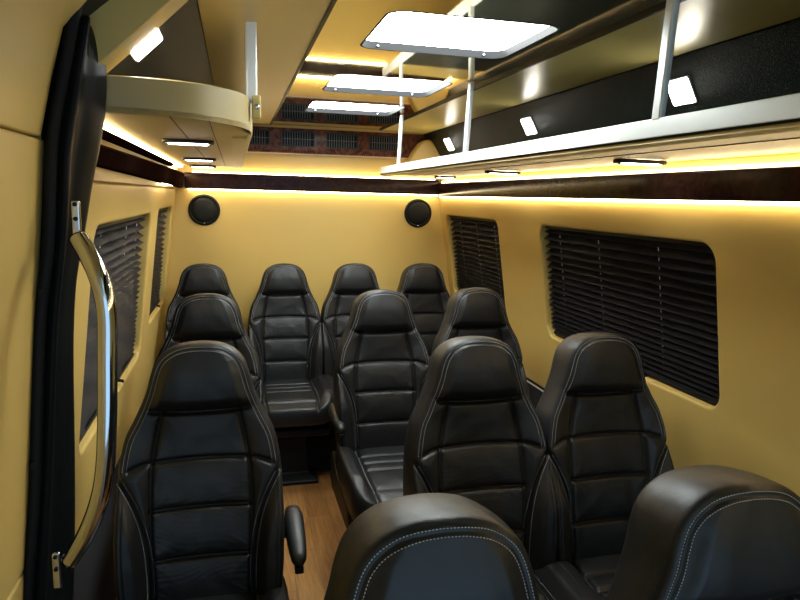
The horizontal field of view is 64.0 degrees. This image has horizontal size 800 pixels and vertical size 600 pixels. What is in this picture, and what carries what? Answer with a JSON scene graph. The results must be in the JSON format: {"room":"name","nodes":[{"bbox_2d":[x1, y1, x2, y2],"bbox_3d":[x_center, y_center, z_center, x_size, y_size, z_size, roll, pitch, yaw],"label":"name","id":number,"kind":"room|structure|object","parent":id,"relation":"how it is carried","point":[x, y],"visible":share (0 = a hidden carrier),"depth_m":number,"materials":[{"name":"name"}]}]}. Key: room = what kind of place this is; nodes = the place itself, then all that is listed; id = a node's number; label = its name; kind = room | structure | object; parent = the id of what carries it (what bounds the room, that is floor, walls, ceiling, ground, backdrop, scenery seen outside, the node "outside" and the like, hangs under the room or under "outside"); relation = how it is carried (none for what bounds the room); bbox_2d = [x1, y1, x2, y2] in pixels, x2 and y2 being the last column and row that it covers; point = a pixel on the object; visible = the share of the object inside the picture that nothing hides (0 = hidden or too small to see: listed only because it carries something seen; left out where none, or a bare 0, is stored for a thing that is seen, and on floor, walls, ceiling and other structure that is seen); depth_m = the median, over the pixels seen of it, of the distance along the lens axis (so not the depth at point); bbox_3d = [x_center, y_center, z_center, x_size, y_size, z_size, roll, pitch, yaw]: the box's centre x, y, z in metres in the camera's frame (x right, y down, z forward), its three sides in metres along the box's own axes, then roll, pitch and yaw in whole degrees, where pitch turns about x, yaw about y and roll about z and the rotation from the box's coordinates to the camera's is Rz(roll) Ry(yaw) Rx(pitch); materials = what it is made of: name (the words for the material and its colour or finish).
{"room":"vehicle interior","nodes":[
{"label":"vehicle interior","id":0,"kind":"room"},
{"bbox_2d":[74,182,175,534],"bbox_3d":[-1.124,0.088,2.623,0.183,1.116,2.860,-1,9,-14],"label":"wall","id":1,"kind":"structure","parent":0,"point":[109,202],"depth_m":2.56,"materials":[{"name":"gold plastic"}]},
{"bbox_2d":[0,128,43,599],"bbox_3d":[-0.449,0.720,0.128,0.170,1.656,2.435,-1,9,-14],"label":"wall panel","id":2,"kind":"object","parent":1,"relation":"in","point":[21,156],"depth_m":1.09,"materials":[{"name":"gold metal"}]},
{"bbox_2d":[29,462,35,469],"bbox_3d":[-0.690,0.311,1.205,0.009,0.014,0.020,-1,9,-14],"label":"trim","id":3,"kind":"structure","parent":1,"relation":"attached to","point":[32,464],"depth_m":1.20,"materials":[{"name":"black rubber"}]},
{"bbox_2d":[37,288,43,295],"bbox_3d":[-0.650,-0.015,1.161,0.009,0.014,0.020,-1,9,-14],"label":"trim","id":4,"kind":"structure","parent":1,"relation":"attached to","point":[40,290],"depth_m":1.15,"materials":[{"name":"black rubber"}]},
{"bbox_2d":[0,0,86,136],"bbox_3d":[-0.246,-0.257,-0.015,0.324,0.359,2.375,-1,9,-14],"label":"trim","id":5,"kind":"structure","parent":1,"relation":"attached to","point":[30,30],"depth_m":0.98,"materials":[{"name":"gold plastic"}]},
{"bbox_2d":[23,5,82,599],"bbox_3d":[-0.677,0.392,1.229,0.236,1.923,0.022,-1,9,-14],"label":"trim","id":6,"kind":"structure","parent":1,"relation":"attached to","point":[71,29],"depth_m":1.16,"materials":[{"name":"black rubber"}]},
{"bbox_2d":[34,15,106,599],"bbox_3d":[-0.714,0.404,1.309,0.270,1.866,0.171,-1,9,-14],"label":"trim","id":7,"kind":"structure","parent":1,"relation":"attached to","point":[85,105],"depth_m":1.23,"materials":[{"name":"black plastic"}]},
{"bbox_2d":[51,200,117,587],"bbox_3d":[-0.579,0.197,1.175,0.175,0.750,0.064,6,10,25],"label":"handle","id":8,"kind":"object","parent":1,"relation":"attached to","point":[84,248],"visible":1,"depth_m":1.13,"materials":[{"name":"silver metal"}]},
{"bbox_2d":[74,455,120,599],"bbox_3d":[-1.217,0.888,2.732,0.085,0.500,2.860,-1,9,-14],"label":"trim","id":9,"kind":"structure","parent":1,"relation":"attached to","point":[94,578],"depth_m":2.26,"materials":[{"name":"black carpet"}]},
{"bbox_2d":[31,135,177,187],"bbox_3d":[-1.026,-0.542,2.522,0.055,0.200,2.900,-1,9,-14],"label":"trim","id":10,"kind":"structure","parent":1,"relation":"attached to","point":[101,175],"depth_m":1.96,"materials":[{"name":"beige plastic"}]},
{"bbox_2d":[45,106,174,165],"bbox_3d":[-0.908,-0.522,2.242,0.035,0.014,2.300,-1,9,-14],"label":"trim","id":11,"kind":"structure","parent":1,"relation":"attached to","point":[107,136],"depth_m":2.00,"materials":[{"name":"brown wood"}]},
{"bbox_2d":[79,214,144,443],"bbox_3d":[-1.047,0.032,2.325,0.109,0.662,1.209,-1,9,-14],"label":"blind","id":12,"kind":"object","parent":1,"relation":"attached to","point":[117,243],"visible":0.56,"depth_m":2.36,"materials":[{"name":"black plastic"}]},
{"bbox_2d":[41,131,183,187],"bbox_3d":[-0.973,-0.501,2.521,0.046,0.096,2.860,-1,9,-14],"label":"trim","id":13,"kind":"structure","parent":1,"relation":"attached to","point":[109,158],"depth_m":2.03,"materials":[{"name":"brown wood"}]},
{"bbox_2d":[103,127,181,166],"bbox_3d":[-0.987,-0.585,2.561,0.024,0.004,2.670,-1,9,-14],"label":"led strip","id":14,"kind":"object","parent":1,"relation":"attached to","point":[177,165],"visible":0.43,"depth_m":2.02,"materials":[{"name":"beige plastic"}]},
{"bbox_2d":[149,207,167,315],"bbox_3d":[-1.341,-0.213,3.489,0.098,0.582,0.719,-1,9,-14],"label":"blind","id":15,"kind":"object","parent":1,"relation":"attached to","point":[155,300],"visible":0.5,"depth_m":3.62,"materials":[{"name":"black plastic"}]},
{"bbox_2d":[104,22,260,167],"bbox_3d":[-0.793,-0.720,2.563,0.379,0.271,2.680,-1,9,-14],"label":"luggage rack","id":16,"kind":"object","parent":1,"relation":"attached to","point":[146,111],"visible":0.83,"depth_m":1.49,"materials":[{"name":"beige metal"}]},
{"bbox_2d":[104,106,250,166],"bbox_3d":[-0.805,-0.598,2.580,0.355,0.012,2.680,-1,9,-14],"label":"shelf","id":17,"kind":"object","parent":16,"relation":"attached to","point":[146,126],"depth_m":1.63,"materials":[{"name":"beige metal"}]},
{"bbox_2d":[162,138,213,145],"bbox_3d":[-0.642,-0.477,1.941,0.150,0.017,0.068,-1,9,-14],"label":"light","id":18,"kind":"object","parent":16,"relation":"attached to","point":[167,141],"visible":0.97,"depth_m":1.92,"materials":[{"name":"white plastic"}]},
{"bbox_2d":[182,157,215,161],"bbox_3d":[-0.926,-0.646,2.949,0.150,0.017,0.068,-1,9,-14],"label":"light","id":19,"kind":"object","parent":16,"relation":"attached to","point":[183,158],"visible":0.99,"depth_m":2.92,"materials":[{"name":"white plastic"}]},
{"bbox_2d":[189,165,215,167],"bbox_3d":[-1.152,-0.779,3.736,0.150,0.017,0.068,-1,9,-14],"label":"light","id":20,"kind":"object","parent":16,"relation":"attached to","point":[191,166],"visible":0.88,"depth_m":3.71,"materials":[{"name":"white plastic"}]},
{"bbox_2d":[82,0,799,132],"bbox_3d":[0.109,-0.522,1.562,1.920,0.520,5.300,-1,9,-14],"label":"trim","id":21,"kind":"structure","parent":1,"relation":"attached to","point":[90,6],"depth_m":1.18,"materials":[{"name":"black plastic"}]},
{"bbox_2d":[116,470,345,599],"bbox_3d":[0.050,1.331,1.909,2.600,0.050,5.400,-1,9,-14],"label":"floor","id":22,"kind":"structure","parent":0,"point":[324,524],"depth_m":3.02,"materials":[{"name":"brown wood"}]},
{"bbox_2d":[164,263,241,341],"bbox_3d":[-1.091,0.412,3.555,0.463,1.184,0.718,-1,9,-14],"label":"passenger seat","id":23,"kind":"object","parent":22,"relation":"on","point":[200,278],"visible":0.2,"depth_m":3.66,"materials":[{"name":"black leather"}]},
{"bbox_2d":[155,293,263,406],"bbox_3d":[-0.739,0.597,2.458,0.463,1.184,0.718,-1,9,-14],"label":"passenger seat","id":24,"kind":"object","parent":22,"relation":"on","point":[203,316],"visible":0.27,"depth_m":2.58,"materials":[{"name":"black leather"}]},
{"bbox_2d":[113,340,306,599],"bbox_3d":[-0.479,0.739,1.617,0.514,1.184,0.720,-1,9,-14],"label":"passenger seat","id":25,"kind":"object","parent":22,"relation":"on","point":[200,514],"visible":1,"depth_m":1.73,"materials":[{"name":"black leather"}]},
{"bbox_2d":[281,576,288,599],"bbox_3d":[-0.485,0.886,1.553,0.463,0.171,0.552,-1,9,-14],"label":"seat cushion","id":26,"kind":"object","parent":25,"relation":"on","point":[284,591],"depth_m":1.72,"materials":[{"name":"black leather"}]},
{"bbox_2d":[248,263,332,485],"bbox_3d":[-0.643,0.405,3.669,0.463,1.184,0.718,-1,9,-14],"label":"passenger seat","id":27,"kind":"object","parent":22,"relation":"on","point":[285,328],"visible":0.92,"depth_m":3.77,"materials":[{"name":"black leather"}]},
{"bbox_2d":[264,374,332,427],"bbox_3d":[-0.625,0.552,3.611,0.463,0.171,0.552,-1,9,-14],"label":"seat cushion","id":28,"kind":"object","parent":27,"relation":"on","point":[290,400],"depth_m":3.44,"materials":[{"name":"black leather"}]},
{"bbox_2d":[320,263,379,432],"bbox_3d":[-0.226,0.398,3.775,0.463,1.184,0.718,-1,9,-14],"label":"passenger seat","id":29,"kind":"object","parent":22,"relation":"on","point":[349,281],"visible":0.3,"depth_m":3.88,"materials":[{"name":"black leather"}]},
{"bbox_2d":[323,374,332,398],"bbox_3d":[-0.209,0.545,3.717,0.463,0.171,0.552,-1,9,-14],"label":"seat cushion","id":30,"kind":"object","parent":29,"relation":"on","point":[329,377],"depth_m":3.68,"materials":[{"name":"black leather"}]},
{"bbox_2d":[328,289,429,528],"bbox_3d":[-0.033,0.578,2.689,0.474,1.184,0.720,-1,9,-14],"label":"passenger seat","id":31,"kind":"object","parent":22,"relation":"on","point":[382,359],"visible":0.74,"depth_m":2.79,"materials":[{"name":"black leather"}]},
{"bbox_2d":[335,442,402,519],"bbox_3d":[-0.012,0.725,2.631,0.463,0.171,0.552,-1,9,-14],"label":"seat cushion","id":32,"kind":"object","parent":31,"relation":"on","point":[367,474],"depth_m":2.54,"materials":[{"name":"black leather"}]},
{"bbox_2d":[397,263,449,358],"bbox_3d":[0.194,0.392,3.883,0.463,1.184,0.718,-1,9,-14],"label":"passenger seat","id":33,"kind":"object","parent":22,"relation":"on","point":[423,285],"visible":0.22,"depth_m":4.01,"materials":[{"name":"black leather"}]},
{"bbox_2d":[324,493,539,599],"bbox_3d":[0.098,0.902,0.693,0.463,1.184,0.718,-1,9,-14],"label":"passenger seat","id":34,"kind":"object","parent":22,"relation":"on","point":[421,546],"visible":1,"depth_m":0.81,"materials":[{"name":"black leather"}]},
{"bbox_2d":[431,287,528,395],"bbox_3d":[0.411,0.566,2.833,0.463,1.184,0.718,-1,9,-14],"label":"passenger seat","id":35,"kind":"object","parent":22,"relation":"on","point":[474,311],"visible":0.2,"depth_m":2.95,"materials":[{"name":"black leather"}]},
{"bbox_2d":[403,336,589,599],"bbox_3d":[0.280,0.735,1.762,0.463,1.184,0.718,-1,9,-14],"label":"passenger seat","id":36,"kind":"object","parent":22,"relation":"on","point":[475,432],"visible":0.62,"depth_m":1.89,"materials":[{"name":"black leather"}]},
{"bbox_2d":[556,561,588,597],"bbox_3d":[0.297,0.882,1.704,0.463,0.171,0.552,-1,9,-14],"label":"seat cushion","id":37,"kind":"object","parent":36,"relation":"on","point":[566,587],"depth_m":1.78,"materials":[{"name":"black leather"}]},
{"bbox_2d":[536,332,673,599],"bbox_3d":[0.687,0.728,1.869,0.463,1.184,0.718,-1,9,-14],"label":"passenger seat","id":38,"kind":"object","parent":22,"relation":"on","point":[603,426],"visible":0.72,"depth_m":1.99,"materials":[{"name":"black leather"}]},
{"bbox_2d":[556,560,592,599],"bbox_3d":[0.704,0.875,1.811,0.463,0.171,0.552,-1,9,-14],"label":"seat cushion","id":39,"kind":"object","parent":38,"relation":"on","point":[581,571],"depth_m":1.87,"materials":[{"name":"black leather"}]},
{"bbox_2d":[605,465,799,599],"bbox_3d":[0.557,0.893,0.818,0.463,1.184,0.718,-1,9,-14],"label":"passenger seat","id":40,"kind":"object","parent":22,"relation":"on","point":[696,532],"visible":1,"depth_m":0.93,"materials":[{"name":"black leather"}]},
{"bbox_2d":[162,133,450,345],"bbox_3d":[-0.571,-0.175,4.249,2.500,2.150,0.060,-1,9,-14],"label":"wall","id":41,"kind":"structure","parent":0,"point":[253,231],"depth_m":4.15,"materials":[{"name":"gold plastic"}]},
{"bbox_2d":[89,0,187,72],"bbox_3d":[-0.527,-0.539,1.252,0.214,0.179,0.095,-1,9,-14],"label":"trim","id":42,"kind":"structure","parent":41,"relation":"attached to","point":[118,26],"depth_m":1.21,"materials":[{"name":"beige plastic"}]},
{"bbox_2d":[130,28,162,60],"bbox_3d":[-0.533,-0.538,1.342,0.061,0.059,0.098,-1,9,-14],"label":"light","id":43,"kind":"object","parent":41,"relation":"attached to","point":[152,40],"visible":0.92,"depth_m":1.34,"materials":[{"name":"white plastic"}]},
{"bbox_2d":[104,0,212,164],"bbox_3d":[-0.893,-0.731,2.598,0.275,0.265,2.760,-1,9,-14],"label":"trim","id":44,"kind":"structure","parent":41,"relation":"attached to","point":[181,54],"depth_m":1.56,"materials":[{"name":"plastic"}]},
{"bbox_2d":[188,194,219,225],"bbox_3d":[-1.215,-0.558,3.972,0.192,0.192,0.028,-1,9,-14],"label":"wall speaker","id":45,"kind":"object","parent":41,"relation":"attached to","point":[203,209],"visible":1,"depth_m":3.96,"materials":[{"name":"black plastic"}]},
{"bbox_2d":[191,197,216,222],"bbox_3d":[-1.214,-0.557,3.966,0.158,0.158,0.016,-1,9,-14],"label":"grille","id":46,"kind":"object","parent":45,"relation":"attached to","point":[203,209],"depth_m":3.96,"materials":[{"name":"black"}]},
{"bbox_2d":[198,0,331,123],"bbox_3d":[-0.299,-0.670,1.432,0.295,0.033,5.300,-1,9,-14],"label":"trim","id":47,"kind":"structure","parent":41,"relation":"attached to","point":[286,29],"depth_m":1.74,"materials":[{"name":"beige plastic"}]},
{"bbox_2d":[184,172,438,194],"bbox_3d":[-0.529,-0.745,4.110,1.623,0.096,0.044,-1,9,-14],"label":"trim","id":48,"kind":"structure","parent":41,"relation":"attached to","point":[191,179],"depth_m":4.08,"materials":[{"name":"brown wood"}]},
{"bbox_2d":[188,189,436,195],"bbox_3d":[-0.525,-0.692,4.118,1.600,0.007,0.008,-1,9,-14],"label":"led strip","id":49,"kind":"object","parent":41,"relation":"attached to","point":[188,189],"visible":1,"depth_m":4.10,"materials":[{"name":"beige plastic"}]},
{"bbox_2d":[192,171,434,179],"bbox_3d":[-0.518,-0.798,4.106,1.550,0.006,0.010,-1,9,-14],"label":"led strip","id":50,"kind":"object","parent":41,"relation":"attached to","point":[192,171],"visible":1,"depth_m":4.09,"materials":[{"name":"beige plastic"}]},
{"bbox_2d":[306,429,335,470],"bbox_3d":[-0.494,0.846,4.052,1.920,0.200,0.680,-1,9,-14],"label":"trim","id":51,"kind":"structure","parent":41,"relation":"attached to","point":[319,448],"depth_m":3.71,"materials":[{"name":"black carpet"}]},
{"bbox_2d":[247,124,424,158],"bbox_3d":[-0.577,-1.004,4.040,1.510,0.176,0.072,-1,9,-14],"label":"vent panel","id":52,"kind":"object","parent":41,"relation":"attached to","point":[266,138],"visible":0.62,"depth_m":4.04,"materials":[{"name":"brown wood"}]},
{"bbox_2d":[249,129,269,145],"bbox_3d":[-0.903,-1.000,3.926,0.205,0.094,0.012,-1,9,-14],"label":"vent","id":53,"kind":"object","parent":52,"relation":"attached to","point":[260,137],"depth_m":3.94,"materials":[{"name":"black plastic"}]},
{"bbox_2d":[282,131,314,146],"bbox_3d":[-0.634,-1.004,3.994,0.205,0.094,0.012,-1,9,-14],"label":"vent","id":54,"kind":"object","parent":52,"relation":"attached to","point":[289,138],"depth_m":3.99,"materials":[{"name":"black plastic"}]},
{"bbox_2d":[326,133,357,148],"bbox_3d":[-0.366,-1.009,4.063,0.205,0.094,0.012,-1,9,-14],"label":"vent","id":55,"kind":"object","parent":52,"relation":"attached to","point":[333,140],"depth_m":4.06,"materials":[{"name":"black plastic"}]},
{"bbox_2d":[369,135,398,150],"bbox_3d":[-0.098,-1.013,4.131,0.205,0.094,0.012,-1,9,-14],"label":"vent","id":56,"kind":"object","parent":52,"relation":"attached to","point":[376,142],"depth_m":4.13,"materials":[{"name":"black plastic"}]},
{"bbox_2d":[404,199,431,226],"bbox_3d":[0.124,-0.585,4.313,0.192,0.192,0.028,-1,9,-14],"label":"wall speaker","id":57,"kind":"object","parent":41,"relation":"attached to","point":[417,212],"visible":1,"depth_m":4.30,"materials":[{"name":"black plastic"}]},
{"bbox_2d":[407,201,428,224],"bbox_3d":[0.125,-0.584,4.307,0.158,0.158,0.016,-1,9,-14],"label":"grille","id":58,"kind":"object","parent":57,"relation":"attached to","point":[417,211],"depth_m":4.30,"materials":[{"name":"black"}]},
{"bbox_2d":[406,140,439,162],"bbox_3d":[0.164,-0.925,4.145,0.267,0.216,0.100,-1,9,-14],"label":"trim","id":59,"kind":"structure","parent":41,"relation":"attached to","point":[425,149],"depth_m":4.09,"materials":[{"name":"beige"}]},
{"bbox_2d":[444,137,454,150],"bbox_3d":[0.296,-0.932,3.828,0.045,0.072,0.098,-1,9,-14],"label":"light","id":60,"kind":"object","parent":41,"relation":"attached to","point":[450,146],"visible":1,"depth_m":3.81,"materials":[{"name":"white plastic"}]},
{"bbox_2d":[270,0,685,130],"bbox_3d":[0.174,-0.682,1.552,0.701,0.028,5.300,-1,9,-14],"label":"trim","id":61,"kind":"structure","parent":41,"relation":"attached to","point":[333,2],"depth_m":1.84,"materials":[{"name":"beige plastic"}]},
{"bbox_2d":[521,116,537,134],"bbox_3d":[0.564,-0.759,2.791,0.045,0.072,0.098,-1,9,-14],"label":"light","id":62,"kind":"object","parent":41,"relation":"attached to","point":[528,124],"visible":1,"depth_m":2.78,"materials":[{"name":"white plastic"}]},
{"bbox_2d":[384,0,799,133],"bbox_3d":[0.649,-0.684,1.674,0.296,0.034,5.300,-1,9,-14],"label":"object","id":63,"kind":"structure","parent":41,"relation":"attached to","point":[700,23],"depth_m":1.81,"materials":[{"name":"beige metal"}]},
{"bbox_2d":[424,18,799,156],"bbox_3d":[0.867,-0.549,1.753,0.160,0.260,5.300,-1,9,-14],"label":"wall panel","id":64,"kind":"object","parent":41,"relation":"attached to","point":[764,63],"depth_m":1.95,"materials":[{"name":"black laminate"}]},
{"bbox_2d":[669,75,697,106],"bbox_3d":[0.809,-0.600,1.840,0.045,0.072,0.098,-1,9,-14],"label":"light","id":65,"kind":"object","parent":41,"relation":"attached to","point":[681,90],"visible":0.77,"depth_m":1.83,"materials":[{"name":"white plastic"}]},
{"bbox_2d":[272,0,665,129],"bbox_3d":[0.174,-0.680,1.553,0.683,0.008,5.300,-1,9,-14],"label":"ceiling","id":66,"kind":"structure","parent":0,"point":[337,49],"depth_m":1.92,"materials":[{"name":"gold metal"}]},
{"bbox_2d":[304,101,405,115],"bbox_3d":[-0.231,-0.961,3.169,0.450,0.032,0.410,-1,9,-14],"label":"recessed light","id":67,"kind":"object","parent":66,"relation":"in","point":[315,106],"visible":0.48,"depth_m":3.30,"materials":[{"name":"white plastic"}]},
{"bbox_2d":[309,101,397,111],"bbox_3d":[-0.230,-0.972,3.168,0.448,0.010,0.408,-1,9,-14],"label":"diffuser","id":68,"kind":"object","parent":67,"relation":"attached to","point":[319,106],"depth_m":3.27,"materials":[{"name":"white plastic"}]},
{"bbox_2d":[322,74,452,96],"bbox_3d":[-0.059,-0.850,2.505,0.450,0.032,0.410,-1,9,-14],"label":"recessed light","id":69,"kind":"object","parent":66,"relation":"in","point":[343,83],"visible":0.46,"depth_m":2.60,"materials":[{"name":"white plastic"}]},
{"bbox_2d":[327,75,442,91],"bbox_3d":[-0.059,-0.861,2.503,0.448,0.010,0.408,-1,9,-14],"label":"diffuser","id":70,"kind":"object","parent":69,"relation":"attached to","point":[340,83],"depth_m":2.58,"materials":[{"name":"white plastic"}]},
{"bbox_2d":[360,11,559,58],"bbox_3d":[0.144,-0.718,1.716,0.450,0.032,0.410,-1,9,-14],"label":"recessed light","id":71,"kind":"object","parent":66,"relation":"in","point":[401,31],"visible":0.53,"depth_m":1.76,"materials":[{"name":"white plastic"}]},
{"bbox_2d":[440,198,799,496],"bbox_3d":[1.006,0.179,1.911,0.203,0.956,5.300,-1,9,-14],"label":"wall","id":72,"kind":"structure","parent":0,"point":[754,425],"depth_m":1.91,"materials":[{"name":"gold metal"}]},
{"bbox_2d":[450,215,504,303],"bbox_3d":[0.483,-0.239,3.919,0.115,0.537,0.869,-1,9,-14],"label":"blind","id":73,"kind":"object","parent":72,"relation":"attached to","point":[469,228],"visible":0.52,"depth_m":3.90,"materials":[{"name":"black plastic"}]},
{"bbox_2d":[526,378,543,409],"bbox_3d":[1.057,0.976,2.057,0.085,0.652,5.300,-1,9,-14],"label":"trim","id":74,"kind":"structure","parent":72,"relation":"attached to","point":[535,394],"depth_m":3.29,"materials":[{"name":"black carpet"}]},
{"bbox_2d":[527,380,542,391],"bbox_3d":[1.021,0.655,1.994,0.008,0.004,5.300,-1,9,-14],"label":"trim","id":75,"kind":"structure","parent":72,"relation":"attached to","point":[527,380],"depth_m":3.27,"materials":[{"name":"white metal"}]},
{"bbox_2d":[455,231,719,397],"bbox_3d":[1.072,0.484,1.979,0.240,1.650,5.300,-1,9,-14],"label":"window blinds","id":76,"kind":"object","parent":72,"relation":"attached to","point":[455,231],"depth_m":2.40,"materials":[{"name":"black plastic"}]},
{"bbox_2d":[380,0,799,176],"bbox_3d":[0.727,-0.495,1.491,0.516,0.304,4.850,-1,9,-14],"label":"luggage rack","id":77,"kind":"object","parent":72,"relation":"attached to","point":[767,126],"visible":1,"depth_m":1.43,"materials":[{"name":"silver metal"}]},
{"bbox_2d":[434,175,455,178],"bbox_3d":[0.264,-0.716,3.735,0.130,0.017,0.068,-1,9,-14],"label":"light","id":78,"kind":"object","parent":77,"relation":"attached to","point":[435,176],"visible":1,"depth_m":3.71,"materials":[{"name":"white plastic"}]},
{"bbox_2d":[485,170,520,174],"bbox_3d":[0.471,-0.582,2.932,0.170,0.017,0.068,-1,9,-14],"label":"light","id":79,"kind":"object","parent":77,"relation":"attached to","point":[487,171],"visible":1,"depth_m":2.90,"materials":[{"name":"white plastic"}]},
{"bbox_2d":[403,131,799,176],"bbox_3d":[0.728,-0.366,1.513,0.500,0.026,4.850,-1,9,-14],"label":"shelf","id":80,"kind":"object","parent":77,"relation":"attached to","point":[587,149],"depth_m":1.66,"materials":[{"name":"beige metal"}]},
{"bbox_2d":[613,159,666,166],"bbox_3d":[0.727,-0.415,1.938,0.170,0.017,0.068,-1,9,-14],"label":"light","id":81,"kind":"object","parent":77,"relation":"attached to","point":[645,162],"visible":1,"depth_m":1.91,"materials":[{"name":"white plastic"}]},
{"bbox_2d":[438,165,799,201],"bbox_3d":[0.913,-0.320,1.783,0.029,0.090,5.260,-1,9,-14],"label":"trim","id":82,"kind":"structure","parent":72,"relation":"attached to","point":[776,183],"depth_m":2.05,"materials":[{"name":"brown wood"}]},
{"bbox_2d":[440,152,799,182],"bbox_3d":[0.950,-0.358,1.807,0.055,0.160,5.300,-1,9,-14],"label":"trim","id":83,"kind":"structure","parent":72,"relation":"attached to","point":[783,157],"depth_m":2.04,"materials":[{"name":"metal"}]},
{"bbox_2d":[440,196,799,205],"bbox_3d":[0.915,-0.271,1.781,0.006,0.010,5.240,-1,9,-14],"label":"led strip","id":84,"kind":"object","parent":72,"relation":"attached to","point":[564,199],"visible":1,"depth_m":2.06,"materials":[{"name":"beige plastic"}]},
{"bbox_2d":[442,162,799,182],"bbox_3d":[0.923,-0.366,1.756,0.008,0.006,5.220,-1,9,-14],"label":"led strip","id":85,"kind":"object","parent":72,"relation":"attached to","point":[792,163],"visible":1,"depth_m":2.07,"materials":[{"name":"beige plastic"}]},
{"bbox_2d":[544,226,719,405],"bbox_3d":[0.853,0.001,2.486,0.115,0.535,1.136,-1,9,-14],"label":"blind","id":86,"kind":"object","parent":72,"relation":"attached to","point":[657,255],"visible":0.78,"depth_m":2.31,"materials":[{"name":"black plastic"}]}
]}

